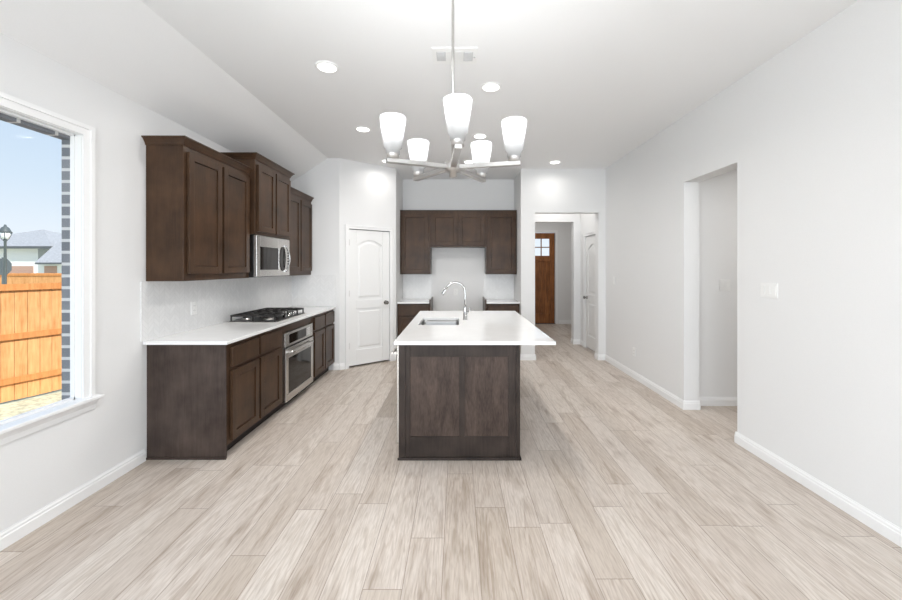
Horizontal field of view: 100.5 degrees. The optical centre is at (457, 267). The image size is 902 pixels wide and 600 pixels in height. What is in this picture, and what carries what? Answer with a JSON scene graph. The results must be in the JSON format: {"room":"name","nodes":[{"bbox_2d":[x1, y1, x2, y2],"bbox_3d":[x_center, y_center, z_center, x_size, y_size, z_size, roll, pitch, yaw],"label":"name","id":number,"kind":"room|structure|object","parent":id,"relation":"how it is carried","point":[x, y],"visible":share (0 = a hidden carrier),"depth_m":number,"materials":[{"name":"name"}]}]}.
{"room":"kitchen","nodes":[
{"label":"kitchen","id":0,"kind":"room"},
{"bbox_2d":[0,113,69,399],"bbox_3d":[-2.487,0.235,3.250,0.059,3.730,13.300,0,0,0],"label":"wall","id":1,"kind":"structure","parent":0,"point":[65,139],"depth_m":2.38,"materials":[{"name":"grey brick"}]},
{"bbox_2d":[0,32,231,531],"bbox_3d":[-2.426,0.110,1.075,0.062,2.740,8.950,0,0,0],"label":"wall","id":2,"kind":"structure","parent":0,"point":[38,468],"depth_m":2.53,"materials":[{"name":"paint"}]},
{"bbox_2d":[0,91,104,444],"bbox_3d":[-2.401,0.008,1.423,0.112,1.842,2.145,0,0,0],"label":"window","id":3,"kind":"structure","parent":2,"relation":"in","point":[83,398],"depth_m":2.39,"materials":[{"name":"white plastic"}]},
{"bbox_2d":[0,449,145,550],"bbox_3d":[-2.388,1.434,-0.268,0.015,0.092,6.265,0,0,0],"label":"baseboard","id":4,"kind":"structure","parent":2,"relation":"attached to","point":[25,526],"depth_m":2.28,"materials":[{"name":"paint"}]},
{"bbox_2d":[141,135,252,280],"bbox_3d":[-2.228,-0.445,3.311,0.331,1.105,0.945,0,0,0],"label":"upper cabinet","id":5,"kind":"object","parent":2,"relation":"attached to","point":[198,195],"visible":1,"depth_m":2.98,"materials":[{"name":"brown wood"}]},
{"bbox_2d":[140,275,335,341],"bbox_3d":[-2.070,0.337,4.114,0.649,0.455,2.569,0,0,0],"label":"backsplash","id":6,"kind":"structure","parent":2,"relation":"attached to","point":[165,306],"depth_m":3.71,"materials":[{"name":"tile"}]},
{"bbox_2d":[191,301,196,314],"bbox_3d":[-2.382,0.370,3.390,0.008,0.115,0.072,0,0,0],"label":"power outlet","id":7,"kind":"object","parent":6,"relation":"attached to","point":[193,304],"visible":1,"depth_m":3.38,"materials":[{"name":"white plastic"}]},
{"bbox_2d":[220,152,294,239],"bbox_3d":[-2.199,-0.741,4.179,0.391,0.812,0.872,0,0,0],"label":"upper cabinet","id":8,"kind":"object","parent":2,"relation":"attached to","point":[270,183],"visible":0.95,"depth_m":4.01,"materials":[{"name":"brown wood"}]},
{"bbox_2d":[249,235,290,277],"bbox_3d":[-2.186,-0.113,4.162,0.413,0.435,0.742,0,0,0],"label":"microwave","id":9,"kind":"object","parent":8,"relation":"attached to","point":[269,256],"visible":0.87,"depth_m":4.04,"materials":[{"name":"silver metal"}]},
{"bbox_2d":[287,187,313,275],"bbox_3d":[-2.228,-0.445,4.984,0.331,1.105,0.819,0,0,0],"label":"upper cabinet","id":10,"kind":"object","parent":2,"relation":"attached to","point":[300,242],"visible":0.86,"depth_m":4.96,"materials":[{"name":"brown wood"}]},
{"bbox_2d":[291,158,338,369],"bbox_3d":[-2.078,-0.045,5.455,0.755,3.050,0.110,0,0,0],"label":"wall","id":11,"kind":"structure","parent":0,"point":[321,182],"depth_m":5.40,"materials":[{"name":"paint"}]},
{"bbox_2d":[339,158,395,363],"bbox_3d":[-1.374,-0.045,5.728,0.918,3.050,0.110,0,0,-38],"label":"wall","id":12,"kind":"structure","parent":0,"point":[367,192],"depth_m":5.63,"materials":[{"name":"paint"}]},
{"bbox_2d":[334,354,395,369],"bbox_3d":[-1.365,1.434,5.658,0.992,0.092,0.061,0,0,-35],"label":"baseboard","id":13,"kind":"structure","parent":12,"relation":"attached to","point":[341,366],"depth_m":5.40,"materials":[{"name":"paint"}]},
{"bbox_2d":[349,229,388,365],"bbox_3d":[-1.325,0.450,5.685,0.667,2.009,0.104,0,0,-38],"label":"door","id":14,"kind":"structure","parent":12,"relation":"in","point":[368,250],"depth_m":5.68,"materials":[{"name":"white paint"}]},
{"bbox_2d":[345,224,393,368],"bbox_3d":[-1.322,0.428,5.686,0.784,2.103,0.020,0,0,-38],"label":"trim","id":15,"kind":"structure","parent":12,"relation":"attached to","point":[347,226],"depth_m":5.60,"materials":[{"name":"paint"}]},
{"bbox_2d":[396,169,402,358],"bbox_3d":[-1.035,-0.045,6.395,0.110,3.050,0.850,0,0,0],"label":"wall","id":16,"kind":"structure","parent":0,"point":[399,181],"depth_m":6.23,"materials":[{"name":"paint"}]},
{"bbox_2d":[0,0,857,181],"bbox_3d":[1.732,-1.448,3.250,8.535,0.545,13.500,0,0,0],"label":"ceiling","id":17,"kind":"structure","parent":0,"point":[592,82],"depth_m":2.78,"materials":[{"name":"paint"}]},
{"bbox_2d":[314,60,338,72],"bbox_3d":[-1.023,-1.565,2.940,0.184,0.009,0.184,0,0,0],"label":"recessed light","id":18,"kind":"object","parent":17,"relation":"in","point":[323,66],"visible":1,"depth_m":2.93,"materials":[{"name":"white plastic"}]},
{"bbox_2d":[355,126,370,131],"bbox_3d":[-1.073,-1.565,4.260,0.184,0.009,0.184,0,0,0],"label":"recessed light","id":19,"kind":"object","parent":17,"relation":"in","point":[358,128],"visible":1,"depth_m":4.25,"materials":[{"name":"white plastic"}]},
{"bbox_2d":[380,0,526,182],"bbox_3d":[-0.014,-0.991,1.710,0.645,1.158,0.632,0,0,0],"label":"chandelier","id":20,"kind":"object","parent":17,"relation":"hanging from","point":[457,106],"visible":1,"depth_m":1.63,"materials":[{"name":"white glass"}]},
{"bbox_2d":[387,152,398,158],"bbox_3d":[-0.280,-0.494,1.623,0.051,0.052,0.051,0,0,0],"label":"socket","id":21,"kind":"object","parent":20,"relation":"attached to","point":[390,155],"depth_m":1.60,"materials":[{"name":"silver metal"}]},
{"bbox_2d":[413,171,422,176],"bbox_3d":[-0.203,-0.494,1.943,0.051,0.052,0.051,0,0,0],"label":"socket","id":22,"kind":"object","parent":20,"relation":"attached to","point":[415,173],"depth_m":1.92,"materials":[{"name":"silver metal"}]},
{"bbox_2d":[451,138,463,147],"bbox_3d":[0.001,-0.494,1.451,0.051,0.052,0.051,0,0,0],"label":"socket","id":23,"kind":"object","parent":20,"relation":"attached to","point":[455,142],"depth_m":1.43,"materials":[{"name":"silver metal"}]},
{"bbox_2d":[477,173,485,177],"bbox_3d":[0.125,-0.494,1.969,0.051,0.052,0.051,0,0,0],"label":"socket","id":24,"kind":"object","parent":20,"relation":"attached to","point":[482,175],"depth_m":1.95,"materials":[{"name":"silver metal"}]},
{"bbox_2d":[508,155,519,160],"bbox_3d":[0.251,-0.494,1.665,0.051,0.052,0.051,0,0,0],"label":"socket","id":25,"kind":"object","parent":20,"relation":"attached to","point":[510,157],"depth_m":1.65,"materials":[{"name":"silver metal"}]},
{"bbox_2d":[432,47,477,63],"bbox_3d":[-0.020,-1.561,2.780,0.330,0.018,0.210,0,0,0],"label":"ceiling vent","id":26,"kind":"object","parent":17,"relation":"in","point":[441,55],"visible":0.94,"depth_m":2.76,"materials":[{"name":"white plastic"}]},
{"bbox_2d":[463,160,472,163],"bbox_3d":[0.170,-1.565,5.580,0.184,0.009,0.184,0,0,0],"label":"recessed light","id":27,"kind":"object","parent":17,"relation":"in","point":[464,161],"visible":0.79,"depth_m":5.55,"materials":[{"name":"white plastic"}]},
{"bbox_2d":[472,133,487,138],"bbox_3d":[0.270,-1.565,4.487,0.184,0.009,0.184,0,0,0],"label":"recessed light","id":28,"kind":"object","parent":17,"relation":"in","point":[478,135],"visible":1,"depth_m":4.48,"materials":[{"name":"white plastic"}]},
{"bbox_2d":[480,82,501,91],"bbox_3d":[0.292,-1.565,3.267,0.184,0.009,0.184,0,0,0],"label":"recessed light","id":29,"kind":"object","parent":17,"relation":"in","point":[488,86],"visible":1,"depth_m":3.26,"materials":[{"name":"white plastic"}]},
{"bbox_2d":[549,160,560,163],"bbox_3d":[1.456,-1.565,5.600,0.184,0.009,0.184,0,0,0],"label":"recessed light","id":30,"kind":"object","parent":17,"relation":"in","point":[554,161],"visible":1,"depth_m":5.59,"materials":[{"name":"white plastic"}]},
{"bbox_2d":[0,324,901,599],"bbox_3d":[1.778,1.540,3.250,8.445,0.120,13.500,0,0,0],"label":"floor","id":31,"kind":"structure","parent":0,"point":[617,490],"depth_m":2.23,"materials":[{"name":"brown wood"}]},
{"bbox_2d":[146,327,281,459],"bbox_3d":[-2.076,1.036,3.332,0.634,0.888,0.906,0,0,0],"label":"base cabinet","id":32,"kind":"object","parent":31,"relation":"on","point":[203,400],"visible":0.9,"depth_m":2.89,"materials":[{"name":"brown wood"}]},
{"bbox_2d":[143,306,335,344],"bbox_3d":[-2.072,0.578,4.124,0.641,0.026,2.548,0,0,0],"label":"countertop","id":33,"kind":"structure","parent":32,"relation":"on","point":[225,333],"depth_m":3.25,"materials":[{"name":"white stone"}]},
{"bbox_2d":[227,308,305,322],"bbox_3d":[-2.085,0.526,4.180,0.500,0.076,0.760,0,0,0],"label":"gas cooktop","id":34,"kind":"object","parent":33,"relation":"in","point":[264,315],"visible":1,"depth_m":4.01,"materials":[{"name":"metal"}]},
{"bbox_2d":[274,316,311,412],"bbox_3d":[-2.089,1.036,4.192,0.608,0.888,0.815,0,0,0],"label":"base cabinet","id":35,"kind":"object","parent":31,"relation":"on","point":[291,326],"visible":0.09,"depth_m":3.98,"materials":[{"name":"brown wood"}]},
{"bbox_2d":[282,323,313,402],"bbox_3d":[-1.996,1.035,4.200,0.578,0.710,0.730,0,0,0],"label":"oven","id":36,"kind":"object","parent":35,"relation":"in","point":[297,342],"visible":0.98,"depth_m":4.11,"materials":[{"name":"silver metal"}]},
{"bbox_2d":[306,309,334,387],"bbox_3d":[-2.076,1.036,4.998,0.634,0.888,0.796,0,0,0],"label":"base cabinet","id":37,"kind":"object","parent":31,"relation":"on","point":[323,335],"visible":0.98,"depth_m":4.93,"materials":[{"name":"brown wood"}]},
{"bbox_2d":[391,345,398,443],"bbox_3d":[-0.202,1.044,3.225,0.644,0.872,0.600,0,0,0],"label":"dishwasher","id":38,"kind":"object","parent":31,"relation":"on","point":[397,346],"visible":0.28,"depth_m":2.92,"materials":[{"name":"silver metal"}]},
{"bbox_2d":[397,297,432,336],"bbox_3d":[-0.708,1.002,6.389,0.540,0.955,0.638,0,0,0],"label":"base cabinet","id":39,"kind":"object","parent":31,"relation":"on","point":[406,313],"visible":0.3,"depth_m":6.07,"materials":[{"name":"brown wood"}]},
{"bbox_2d":[397,299,429,303],"bbox_3d":[-0.718,0.578,6.385,0.521,0.026,0.630,0,0,0],"label":"countertop","id":40,"kind":"structure","parent":39,"relation":"on","point":[403,301],"depth_m":6.18,"materials":[{"name":"white stone"}]},
{"bbox_2d":[397,345,521,460],"bbox_3d":[0.015,1.036,3.834,0.950,0.888,1.932,0,0,0],"label":"kitchen island","id":41,"kind":"object","parent":31,"relation":"on","point":[457,402],"visible":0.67,"depth_m":2.89,"materials":[{"name":"brown wood"}]},
{"bbox_2d":[394,311,555,344],"bbox_3d":[0.132,0.578,3.853,1.231,0.026,2.015,0,0,0],"label":"island countertop","id":42,"kind":"structure","parent":41,"relation":"on","point":[481,327],"depth_m":3.29,"materials":[{"name":"white stone"}]},
{"bbox_2d":[420,320,458,324],"bbox_3d":[-0.185,0.696,3.920,0.440,0.209,0.560,0,0,0],"label":"sink","id":43,"kind":"object","parent":42,"relation":"in","point":[424,322],"visible":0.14,"depth_m":4.18,"materials":[{"name":"metal"}]},
{"bbox_2d":[441,281,469,319],"bbox_3d":[-0.019,0.359,4.026,0.312,0.411,0.061,0,0,0],"label":"faucet","id":44,"kind":"object","parent":42,"relation":"on","point":[465,312],"visible":1,"depth_m":4.02,"materials":[{"name":"silver metal"}]},
{"bbox_2d":[483,297,518,312],"bbox_3d":[0.729,1.002,6.389,0.558,0.955,0.638,0,0,0],"label":"base cabinet","id":45,"kind":"object","parent":31,"relation":"on","point":[486,307],"visible":0.11,"depth_m":6.07,"materials":[{"name":"brown wood"}]},
{"bbox_2d":[486,299,519,303],"bbox_3d":[0.740,0.578,6.385,0.541,0.026,0.630,0,0,0],"label":"countertop","id":46,"kind":"structure","parent":45,"relation":"on","point":[488,301],"depth_m":6.18,"materials":[{"name":"white stone"}]},
{"bbox_2d":[403,179,513,310],"bbox_3d":[0.016,-0.045,6.765,1.992,3.050,0.110,0,0,0],"label":"wall","id":47,"kind":"structure","parent":0,"point":[466,266],"depth_m":6.71,"materials":[{"name":"paint"}]},
{"bbox_2d":[400,210,431,273],"bbox_3d":[-0.720,-0.426,6.534,0.516,1.092,0.349,0,0,0],"label":"upper cabinet","id":48,"kind":"object","parent":47,"relation":"attached to","point":[415,249],"visible":0.98,"depth_m":6.37,"materials":[{"name":"brown wood"}]},
{"bbox_2d":[403,274,431,298],"bbox_3d":[-0.718,0.343,6.705,0.521,0.442,0.008,0,0,0],"label":"backsplash","id":49,"kind":"structure","parent":47,"relation":"attached to","point":[415,286],"depth_m":6.70,"materials":[{"name":"tile"}]},
{"bbox_2d":[430,210,485,247],"bbox_3d":[0.012,-0.658,6.534,0.948,0.627,0.349,0,0,0],"label":"upper cabinet","id":50,"kind":"object","parent":47,"relation":"attached to","point":[448,228],"visible":1,"depth_m":6.37,"materials":[{"name":"brown wood"}]},
{"bbox_2d":[484,274,513,298],"bbox_3d":[0.740,0.343,6.705,0.541,0.442,0.008,0,0,0],"label":"backsplash","id":51,"kind":"structure","parent":47,"relation":"attached to","point":[496,286],"depth_m":6.70,"materials":[{"name":"tile"}]},
{"bbox_2d":[485,210,516,273],"bbox_3d":[0.748,-0.426,6.534,0.520,1.092,0.349,0,0,0],"label":"upper cabinet","id":52,"kind":"object","parent":47,"relation":"attached to","point":[501,225],"visible":0.96,"depth_m":6.37,"materials":[{"name":"brown wood"}]},
{"bbox_2d":[535,223,570,323],"bbox_3d":[2.250,-0.045,8.580,2.700,3.050,2.680,0,0,0],"label":"wall","id":53,"kind":"structure","parent":0,"point":[564,229],"depth_m":9.80,"materials":[{"name":"paint"}]},
{"bbox_2d":[535,233,554,323],"bbox_3d":[2.087,0.292,9.855,0.955,2.375,0.130,0,0,0],"label":"door","id":54,"kind":"structure","parent":53,"relation":"in","point":[544,265],"depth_m":9.82,"materials":[{"name":"brown wood"}]},
{"bbox_2d":[535,230,557,323],"bbox_3d":[2.087,0.254,9.790,1.059,2.452,0.020,0,0,0],"label":"trim","id":55,"kind":"structure","parent":53,"relation":"attached to","point":[555,231],"depth_m":9.79,"materials":[{"name":"paint"}]},
{"bbox_2d":[559,320,570,323],"bbox_3d":[2.250,1.434,8.570,2.500,0.092,2.460,0,0,0],"label":"baseboard","id":56,"kind":"structure","parent":53,"relation":"attached to","point":[560,321],"depth_m":9.79,"materials":[{"name":"paint"}]},
{"bbox_2d":[535,214,579,338],"bbox_3d":[1.796,-0.045,7.270,1.124,3.050,0.140,0,0,0],"label":"wall","id":57,"kind":"structure","parent":0,"point":[574,219],"depth_m":7.20,"materials":[{"name":"paint"}]},
{"bbox_2d":[514,169,605,353],"bbox_3d":[1.685,-0.045,6.655,1.346,3.050,1.370,0,0,0],"label":"wall","id":58,"kind":"structure","parent":0,"point":[536,191],"depth_m":5.97,"materials":[{"name":"paint"}]},
{"bbox_2d":[520,353,604,359],"bbox_3d":[1.677,1.434,6.577,1.361,0.092,1.245,0,0,0],"label":"baseboard","id":59,"kind":"structure","parent":58,"relation":"attached to","point":[522,356],"depth_m":5.96,"materials":[{"name":"paint"}]},
{"bbox_2d":[571,338,582,345],"bbox_3d":[2.287,1.434,6.725,0.143,0.092,1.230,0,0,0],"label":"baseboard","id":60,"kind":"structure","parent":58,"relation":"attached to","point":[573,341],"depth_m":7.18,"materials":[{"name":"paint"}]},
{"bbox_2d":[699,169,736,396],"bbox_3d":[4.259,0.105,2.660,3.482,2.750,2.920,0,0,0],"label":"wall","id":61,"kind":"structure","parent":0,"point":[718,194],"depth_m":4.01,"materials":[{"name":"paint"}]},
{"bbox_2d":[699,397,736,408],"bbox_3d":[4.209,1.434,3.960,3.382,0.092,0.110,0,0,0],"label":"baseboard","id":62,"kind":"structure","parent":61,"relation":"attached to","point":[704,401],"depth_m":4.00,"materials":[{"name":"paint"}]},
{"bbox_2d":[580,0,901,528],"bbox_3d":[2.438,-0.045,1.970,0.160,3.050,10.740,0,0,0],"label":"wall","id":63,"kind":"structure","parent":0,"point":[812,135],"depth_m":2.56,"materials":[{"name":"paint"}]},
{"bbox_2d":[583,235,594,350],"bbox_3d":[2.349,0.450,6.556,0.104,2.009,0.719,0,0,0],"label":"door","id":64,"kind":"structure","parent":63,"relation":"in","point":[590,241],"depth_m":6.68,"materials":[{"name":"white paint"}]},
{"bbox_2d":[583,230,594,346],"bbox_3d":[2.348,0.426,6.560,0.020,2.107,0.844,0,0,0],"label":"trim","id":65,"kind":"structure","parent":63,"relation":"attached to","point":[591,232],"depth_m":6.92,"materials":[{"name":"paint"}]},
{"bbox_2d":[760,282,777,298],"bbox_3d":[2.353,0.175,2.835,0.010,0.115,0.155,0,0,0],"label":"light switch","id":66,"kind":"object","parent":63,"relation":"attached to","point":[767,290],"visible":1,"depth_m":2.83,"materials":[{"name":"white plastic"}]},
{"bbox_2d":[605,354,901,547],"bbox_3d":[2.430,1.434,1.285,0.175,0.092,9.370,0,0,0],"label":"baseboard","id":67,"kind":"structure","parent":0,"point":[882,526],"depth_m":2.55,"materials":[{"name":"paint"}]},
{"label":"outside","id":68,"kind":"structure","parent":0,"visible":0},
{"bbox_2d":[0,389,61,420],"bbox_3d":[-41.267,2.200,25.000,77.465,0.200,110.000,0,0,0],"label":"ground","id":69,"kind":"structure","parent":68,"point":[8,409],"depth_m":5.78,"materials":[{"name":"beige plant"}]},
{"bbox_2d":[0,257,11,283],"bbox_3d":[-21.792,0.815,17.975,0.794,2.570,0.050,0,0,0],"label":"road sign","id":70,"kind":"object","parent":69,"relation":"on","point":[9,264],"visible":0.48,"depth_m":17.99,"materials":[{"name":"grey metal"}]},
{"bbox_2d":[0,224,12,283],"bbox_3d":[-19.298,0.140,16.000,0.420,3.920,0.420,0,0,0],"label":"street lamp","id":71,"kind":"object","parent":69,"relation":"on","point":[5,232],"visible":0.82,"depth_m":15.96,"materials":[{"name":"metal"}]},
{"bbox_2d":[0,283,61,402],"bbox_3d":[-6.585,1.165,6.636,0.062,1.810,14.009,0,0,21],"label":"wooden fence","id":72,"kind":"object","parent":69,"relation":"on","point":[31,313],"visible":0.09,"depth_m":5.99,"materials":[{"name":"brown wood"}]},
{"bbox_2d":[0,230,61,272],"bbox_3d":[-41.863,-0.885,38.490,11.314,5.970,10.220,0,0,0],"label":"house","id":73,"kind":"structure","parent":69,"relation":"on","point":[24,249],"depth_m":34.00,"materials":[{"name":"white"}]},
{"bbox_2d":[0,273,61,283],"bbox_3d":[-17.932,1.180,18.990,24.136,1.780,0.060,0,0,0],"label":"wooden fence","id":74,"kind":"object","parent":69,"relation":"on","point":[12,278],"visible":0.07,"depth_m":19.00,"materials":[{"name":"brown wood"}]},
{"bbox_2d":[35,238,61,272],"bbox_3d":[-31.978,-0.313,35.240,9.870,4.825,9.520,0,0,0],"label":"house","id":75,"kind":"structure","parent":69,"relation":"on","point":[51,261],"depth_m":31.00,"materials":[{"name":"white"}]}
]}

